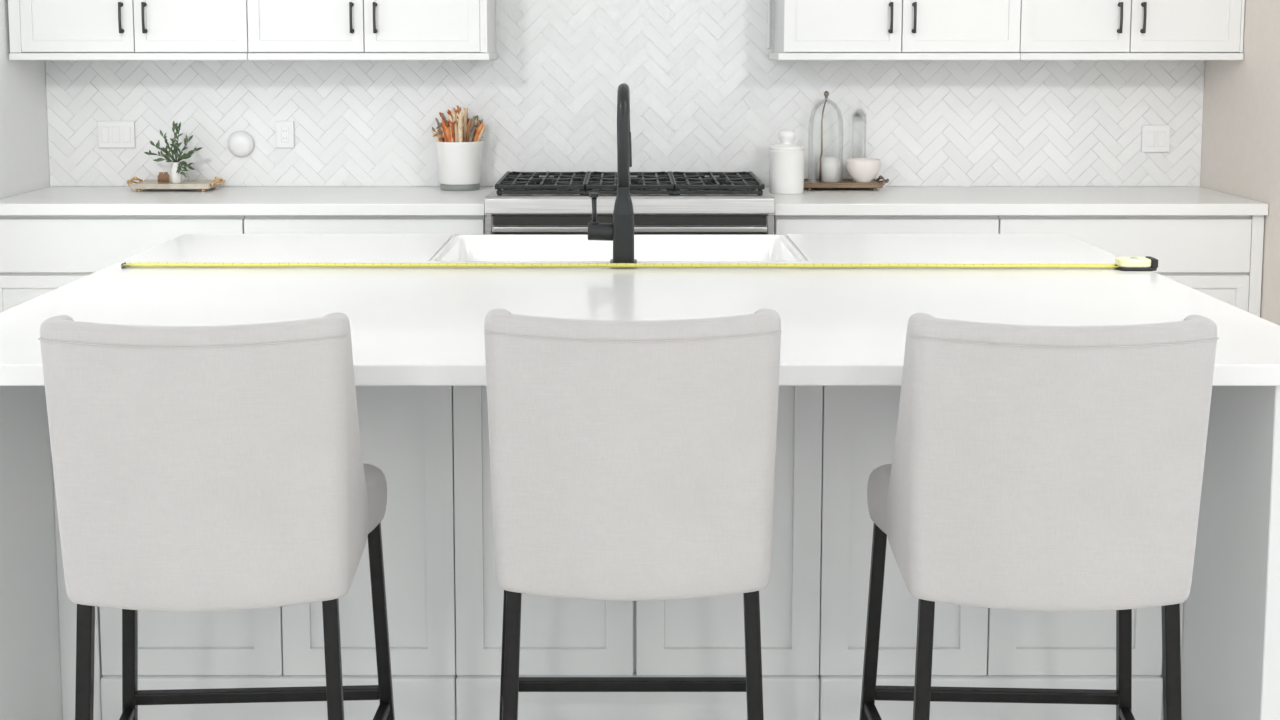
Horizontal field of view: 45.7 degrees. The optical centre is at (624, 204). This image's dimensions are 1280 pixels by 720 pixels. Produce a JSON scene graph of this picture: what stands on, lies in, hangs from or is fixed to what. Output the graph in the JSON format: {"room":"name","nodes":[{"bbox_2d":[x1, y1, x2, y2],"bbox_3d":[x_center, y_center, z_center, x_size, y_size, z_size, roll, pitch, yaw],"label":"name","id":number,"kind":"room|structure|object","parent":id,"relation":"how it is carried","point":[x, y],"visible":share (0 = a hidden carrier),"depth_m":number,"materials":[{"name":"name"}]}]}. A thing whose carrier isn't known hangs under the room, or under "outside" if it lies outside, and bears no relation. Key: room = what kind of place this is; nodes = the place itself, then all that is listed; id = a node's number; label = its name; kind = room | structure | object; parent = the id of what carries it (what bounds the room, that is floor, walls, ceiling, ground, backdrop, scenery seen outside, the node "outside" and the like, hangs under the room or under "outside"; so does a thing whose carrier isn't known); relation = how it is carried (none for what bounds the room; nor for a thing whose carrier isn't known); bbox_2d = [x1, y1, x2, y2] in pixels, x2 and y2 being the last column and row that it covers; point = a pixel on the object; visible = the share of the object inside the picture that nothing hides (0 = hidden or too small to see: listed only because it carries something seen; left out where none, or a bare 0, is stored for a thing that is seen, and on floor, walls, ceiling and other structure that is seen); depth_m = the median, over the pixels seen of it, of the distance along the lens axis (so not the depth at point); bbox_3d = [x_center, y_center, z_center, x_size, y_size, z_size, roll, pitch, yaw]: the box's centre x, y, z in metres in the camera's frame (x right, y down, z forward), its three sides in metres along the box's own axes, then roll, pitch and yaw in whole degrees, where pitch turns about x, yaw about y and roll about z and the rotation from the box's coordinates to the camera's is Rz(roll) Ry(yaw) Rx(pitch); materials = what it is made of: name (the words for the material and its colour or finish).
{"room":"kitchen","nodes":[
{"label":"kitchen","id":0,"kind":"room"},
{"bbox_2d":[0,0,49,198],"bbox_3d":[-2.525,-0.010,1.432,0.150,2.750,10.050,0,6,0],"label":"wall","id":1,"kind":"structure","parent":0,"point":[24,149],"depth_m":6.16,"materials":[{"name":"white paint"}]},
{"bbox_2d":[45,0,1204,186],"bbox_3d":[0.000,-0.542,6.499,5.200,2.750,0.159,0,6,0],"label":"wall","id":2,"kind":"structure","parent":0,"point":[707,94],"depth_m":6.44,"materials":[{"name":"white tile"}]},
{"bbox_2d":[98,121,134,147],"bbox_3d":[-2.155,-0.298,6.440,0.155,0.114,0.012,0,6,0],"label":"wall plate","id":3,"kind":"object","parent":2,"relation":"attached to","point":[111,134],"visible":1,"depth_m":6.43,"materials":[{"name":"white plastic"}]},
{"bbox_2d":[101,127,108,141],"bbox_3d":[-2.201,-0.297,6.436,0.032,0.066,0.004,0,6,0],"label":"switch","id":4,"kind":"object","parent":3,"relation":"attached to","point":[104,130],"depth_m":6.43,"materials":[{"name":"white plastic"}]},
{"bbox_2d":[112,127,119,141],"bbox_3d":[-2.155,-0.297,6.436,0.032,0.066,0.004,0,6,0],"label":"switch","id":5,"kind":"object","parent":3,"relation":"attached to","point":[115,130],"depth_m":6.43,"materials":[{"name":"white plastic"}]},
{"bbox_2d":[123,127,130,141],"bbox_3d":[-2.109,-0.297,6.436,0.032,0.066,0.004,0,6,0],"label":"switch","id":6,"kind":"object","parent":3,"relation":"attached to","point":[126,130],"depth_m":6.43,"materials":[{"name":"white plastic"}]},
{"bbox_2d":[8,0,248,59],"bbox_3d":[-1.965,-1.071,6.152,0.942,0.965,0.424,0,6,0],"label":"upper cabinet","id":7,"kind":"object","parent":2,"relation":"attached to","point":[38,29],"visible":1,"depth_m":6.01,"materials":[{"name":"paint"}]},
{"bbox_2d":[228,131,253,156],"bbox_3d":[-1.628,-0.257,6.432,0.112,0.112,0.038,0,6,0],"label":"plug","id":8,"kind":"object","parent":2,"relation":"attached to","point":[240,143],"visible":1,"depth_m":6.42,"materials":[{"name":"white plastic"}]},
{"bbox_2d":[276,121,293,147],"bbox_3d":[-1.440,-0.298,6.440,0.075,0.114,0.013,0,6,0],"label":"wall plate","id":9,"kind":"object","parent":2,"relation":"attached to","point":[284,129],"visible":1,"depth_m":6.43,"materials":[{"name":"white plastic"}]},
{"bbox_2d":[281,127,288,141],"bbox_3d":[-1.440,-0.297,6.436,0.032,0.066,0.004,0,6,0],"label":"socket","id":10,"kind":"object","parent":9,"relation":"attached to","point":[284,130],"depth_m":6.43,"materials":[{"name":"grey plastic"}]},
{"bbox_2d":[247,0,497,59],"bbox_3d":[-1.015,-1.071,6.152,0.956,0.965,0.424,0,6,0],"label":"upper cabinet","id":11,"kind":"object","parent":2,"relation":"attached to","point":[277,29],"visible":1,"depth_m":6.01,"materials":[{"name":"paint"}]},
{"bbox_2d":[767,0,770,48],"bbox_3d":[0.606,-1.056,6.366,0.012,0.800,0.016,0,6,0],"label":"trim","id":12,"kind":"structure","parent":2,"relation":"attached to","point":[769,1],"depth_m":6.39,"materials":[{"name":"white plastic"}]},
{"bbox_2d":[769,0,1020,59],"bbox_3d":[1.085,-1.071,6.152,0.958,0.965,0.424,0,6,0],"label":"upper cabinet","id":13,"kind":"object","parent":2,"relation":"attached to","point":[803,29],"visible":1,"depth_m":6.01,"materials":[{"name":"paint"}]},
{"bbox_2d":[1018,0,1244,59],"bbox_3d":[2.006,-1.071,6.152,0.882,0.965,0.424,0,6,0],"label":"upper cabinet","id":14,"kind":"object","parent":2,"relation":"attached to","point":[1049,29],"visible":0.99,"depth_m":6.01,"materials":[{"name":"paint"}]},
{"bbox_2d":[1141,125,1169,151],"bbox_3d":[2.250,-0.280,6.442,0.118,0.114,0.012,0,6,0],"label":"wall plate","id":15,"kind":"object","parent":2,"relation":"attached to","point":[1155,138],"visible":1,"depth_m":6.44,"materials":[{"name":"white plastic"}]},
{"bbox_2d":[1147,131,1154,146],"bbox_3d":[2.227,-0.280,6.438,0.032,0.066,0.004,0,6,0],"label":"switch","id":16,"kind":"object","parent":15,"relation":"attached to","point":[1150,134],"depth_m":6.44,"materials":[{"name":"white plastic"}]},
{"bbox_2d":[1158,131,1165,146],"bbox_3d":[2.273,-0.280,6.438,0.032,0.066,0.004,0,6,0],"label":"switch","id":17,"kind":"object","parent":15,"relation":"attached to","point":[1161,134],"depth_m":6.44,"materials":[{"name":"white plastic"}]},
{"bbox_2d":[1200,0,1279,325],"bbox_3d":[2.525,-0.010,1.432,0.150,2.750,10.050,0,6,0],"label":"wall","id":18,"kind":"structure","parent":0,"point":[1240,149],"depth_m":5.93,"materials":[{"name":"beige paint"}]},
{"bbox_3d":[0.000,1.407,1.581,5.200,0.100,10.350,0,6,0],"label":"floor","id":19,"kind":"structure","parent":0,"visible":0},
{"bbox_2d":[0,386,102,719],"bbox_3d":[-1.246,0.677,3.882,0.137,0.872,1.860,0,6,0],"label":"island end panel","id":20,"kind":"object","parent":19,"relation":"on","point":[38,618],"visible":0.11,"depth_m":3.25,"materials":[{"name":"paint"}]},
{"bbox_2d":[0,215,244,312],"bbox_3d":[-1.954,0.437,6.187,0.983,0.868,0.665,0,6,0],"label":"base cabinet","id":21,"kind":"object","parent":19,"relation":"on","point":[40,255],"visible":0.14,"depth_m":5.82,"materials":[{"name":"paint"}]},
{"bbox_2d":[0,187,495,214],"bbox_3d":[-1.490,-0.018,6.126,1.913,0.045,0.698,0,6,0],"label":"countertop","id":22,"kind":"structure","parent":21,"relation":"on","point":[50,200],"depth_m":5.86,"materials":[{"name":"stone"}]},
{"bbox_2d":[127,176,224,191],"bbox_3d":[-1.867,-0.090,6.325,0.409,0.056,0.200,0,6,0],"label":"serving tray","id":23,"kind":"object","parent":22,"relation":"on","point":[147,184],"visible":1,"depth_m":6.25,"materials":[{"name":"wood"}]},
{"bbox_2d":[144,121,201,183],"bbox_3d":[-1.871,-0.218,6.297,0.242,0.260,0.118,0,6,0],"label":"potted plant","id":24,"kind":"object","parent":23,"relation":"on","point":[177,174],"visible":1,"depth_m":6.29,"materials":[{"name":"green plant"}]},
{"bbox_2d":[431,106,484,190],"bbox_3d":[-0.692,-0.238,6.335,0.226,0.350,0.198,0,6,0],"label":"utensil holder","id":25,"kind":"object","parent":22,"relation":"on","point":[459,144],"visible":1,"depth_m":6.27,"materials":[{"name":"white ceramic"}]},
{"bbox_2d":[38,312,394,719],"bbox_3d":[-0.716,0.696,2.758,0.549,1.072,0.556,0,6,-3],"label":"bar stool","id":26,"kind":"object","parent":19,"relation":"on","point":[196,468],"visible":1,"depth_m":2.50,"materials":[{"name":"fabric"}]},
{"bbox_2d":[99,386,455,719],"bbox_3d":[-0.777,0.685,3.805,0.794,0.872,0.894,0,6,0],"label":"base cabinet","id":27,"kind":"object","parent":19,"relation":"on","point":[406,432],"visible":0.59,"depth_m":3.40,"materials":[{"name":"paint"}]},
{"bbox_2d":[244,215,484,235],"bbox_3d":[-1.000,0.437,6.187,0.920,0.868,0.665,0,6,0],"label":"base cabinet","id":28,"kind":"object","parent":19,"relation":"on","point":[253,224],"visible":0.12,"depth_m":5.82,"materials":[{"name":"paint"}]},
{"bbox_2d":[485,171,774,233],"bbox_3d":[0.018,0.383,6.137,1.094,0.985,0.750,0,6,0],"label":"range cooker","id":29,"kind":"object","parent":19,"relation":"on","point":[663,202],"visible":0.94,"depth_m":5.75,"materials":[{"name":"metal"}]},
{"bbox_2d":[485,189,774,215],"bbox_3d":[0.018,-0.031,6.095,1.094,0.074,0.730,0,6,0],"label":"cooktop","id":30,"kind":"object","parent":29,"relation":"in","point":[501,202],"depth_m":5.73,"materials":[{"name":"metal"}]},
{"bbox_2d":[484,308,781,719],"bbox_3d":[0.013,0.691,2.807,0.549,1.072,0.556,0,6,0],"label":"bar stool","id":31,"kind":"object","parent":19,"relation":"on","point":[630,460],"visible":1,"depth_m":2.54,"materials":[{"name":"fabric"}]},
{"bbox_2d":[453,386,822,719],"bbox_3d":[0.029,0.685,3.805,0.814,0.872,0.894,0,6,0],"label":"base cabinet","id":32,"kind":"object","parent":19,"relation":"on","point":[560,637],"visible":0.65,"depth_m":3.40,"materials":[{"name":"paint"}]},
{"bbox_2d":[774,215,998,235],"bbox_3d":[1.004,0.437,6.187,0.856,0.868,0.665,0,6,0],"label":"base cabinet","id":33,"kind":"object","parent":19,"relation":"on","point":[783,224],"visible":0.12,"depth_m":5.82,"materials":[{"name":"paint"}]},
{"bbox_2d":[763,187,1268,214],"bbox_3d":[1.508,-0.018,6.126,1.877,0.045,0.698,0,6,0],"label":"countertop","id":34,"kind":"structure","parent":33,"relation":"on","point":[885,200],"depth_m":5.86,"materials":[{"name":"stone"}]},
{"bbox_2d":[769,129,804,194],"bbox_3d":[0.658,-0.177,6.185,0.143,0.260,0.143,0,6,0],"label":"canister","id":35,"kind":"object","parent":34,"relation":"on","point":[786,159],"visible":1,"depth_m":6.13,"materials":[{"name":"white ceramic"}]},
{"bbox_2d":[769,149,804,194],"bbox_3d":[0.658,-0.137,6.190,0.143,0.178,0.143,0,6,0],"label":"jar","id":36,"kind":"object","parent":35,"relation":"on","point":[786,166],"depth_m":6.13,"materials":[{"name":"white ceramic"}]},
{"bbox_2d":[804,175,888,190],"bbox_3d":[0.900,-0.095,6.371,0.414,0.056,0.192,0,6,0],"label":"serving tray","id":37,"kind":"object","parent":34,"relation":"on","point":[809,184],"visible":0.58,"depth_m":6.28,"materials":[{"name":"brown wood"}]},
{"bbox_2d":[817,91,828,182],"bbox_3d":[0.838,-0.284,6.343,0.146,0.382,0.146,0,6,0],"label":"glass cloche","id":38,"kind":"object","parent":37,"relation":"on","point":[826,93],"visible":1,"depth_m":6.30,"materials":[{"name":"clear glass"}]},
{"bbox_2d":[817,157,841,182],"bbox_3d":[0.856,-0.147,6.359,0.102,0.106,0.102,0,6,0],"label":"candle jar","id":39,"kind":"object","parent":37,"relation":"on","point":[831,167],"visible":0.96,"depth_m":6.32,"materials":[{"name":"white ceramic"}]},
{"bbox_2d":[846,158,880,182],"bbox_3d":[0.990,-0.139,6.314,0.142,0.100,0.142,0,6,0],"label":"bowl","id":40,"kind":"object","parent":37,"relation":"on","point":[861,170],"visible":1,"depth_m":6.26,"materials":[{"name":"white ceramic"}]},
{"bbox_2d":[819,386,1162,719],"bbox_3d":[0.821,0.685,3.805,0.766,0.872,0.894,0,6,0],"label":"base cabinet","id":41,"kind":"object","parent":19,"relation":"on","point":[973,646],"visible":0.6,"depth_m":3.40,"materials":[{"name":"paint"}]},
{"bbox_2d":[859,313,1218,719],"bbox_3d":[0.727,0.696,2.758,0.549,1.072,0.556,0,6,2],"label":"bar stool","id":42,"kind":"object","parent":19,"relation":"on","point":[1033,468],"visible":1,"depth_m":2.50,"materials":[{"name":"fabric"}]},
{"bbox_2d":[998,215,1263,316],"bbox_3d":[1.940,0.437,6.187,1.011,0.868,0.665,0,6,0],"label":"base cabinet","id":43,"kind":"object","parent":19,"relation":"on","point":[1220,257],"visible":0.28,"depth_m":5.82,"materials":[{"name":"paint"}]},
{"bbox_2d":[1161,386,1279,719],"bbox_3d":[1.252,0.677,3.882,0.089,0.872,1.860,0,6,0],"label":"island end panel","id":44,"kind":"object","parent":19,"relation":"on","point":[1230,614],"visible":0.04,"depth_m":3.10,"materials":[{"name":"paint"}]},
{"bbox_3d":[0.892,0.609,4.532,0.703,0.872,0.557,0,6,0],"label":"cabinet","id":45,"kind":"object","parent":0,"visible":0},
{"bbox_2d":[0,234,1279,385],"bbox_3d":[0.000,0.218,3.864,2.820,0.041,2.000,0,6,0],"label":"countertop","id":46,"kind":"structure","parent":45,"relation":"on","point":[410,326],"depth_m":3.59,"materials":[{"name":"stone"}]},
{"bbox_2d":[588,83,636,262],"bbox_3d":[-0.035,-0.092,4.247,0.136,0.494,0.242,0,6,0],"label":"kitchen faucet","id":47,"kind":"object","parent":46,"relation":"on","point":[621,231],"visible":0.98,"depth_m":4.15,"materials":[{"name":"black metal"}]},
{"bbox_2d":[431,234,806,260],"bbox_3d":[-0.018,0.258,4.569,1.065,0.262,0.625,0,6,0],"label":"farmhouse sink","id":48,"kind":"object","parent":46,"relation":"in","point":[460,247],"visible":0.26,"depth_m":4.84,"materials":[{"name":"white ceramic"}]},
{"bbox_2d":[121,256,1157,270],"bbox_3d":[0.033,0.157,4.090,2.782,0.031,0.079,0,6,0],"label":"tape measure","id":49,"kind":"object","parent":46,"relation":"on","point":[1148,263],"visible":1,"depth_m":4.10,"materials":[{"name":"yellow metal"}]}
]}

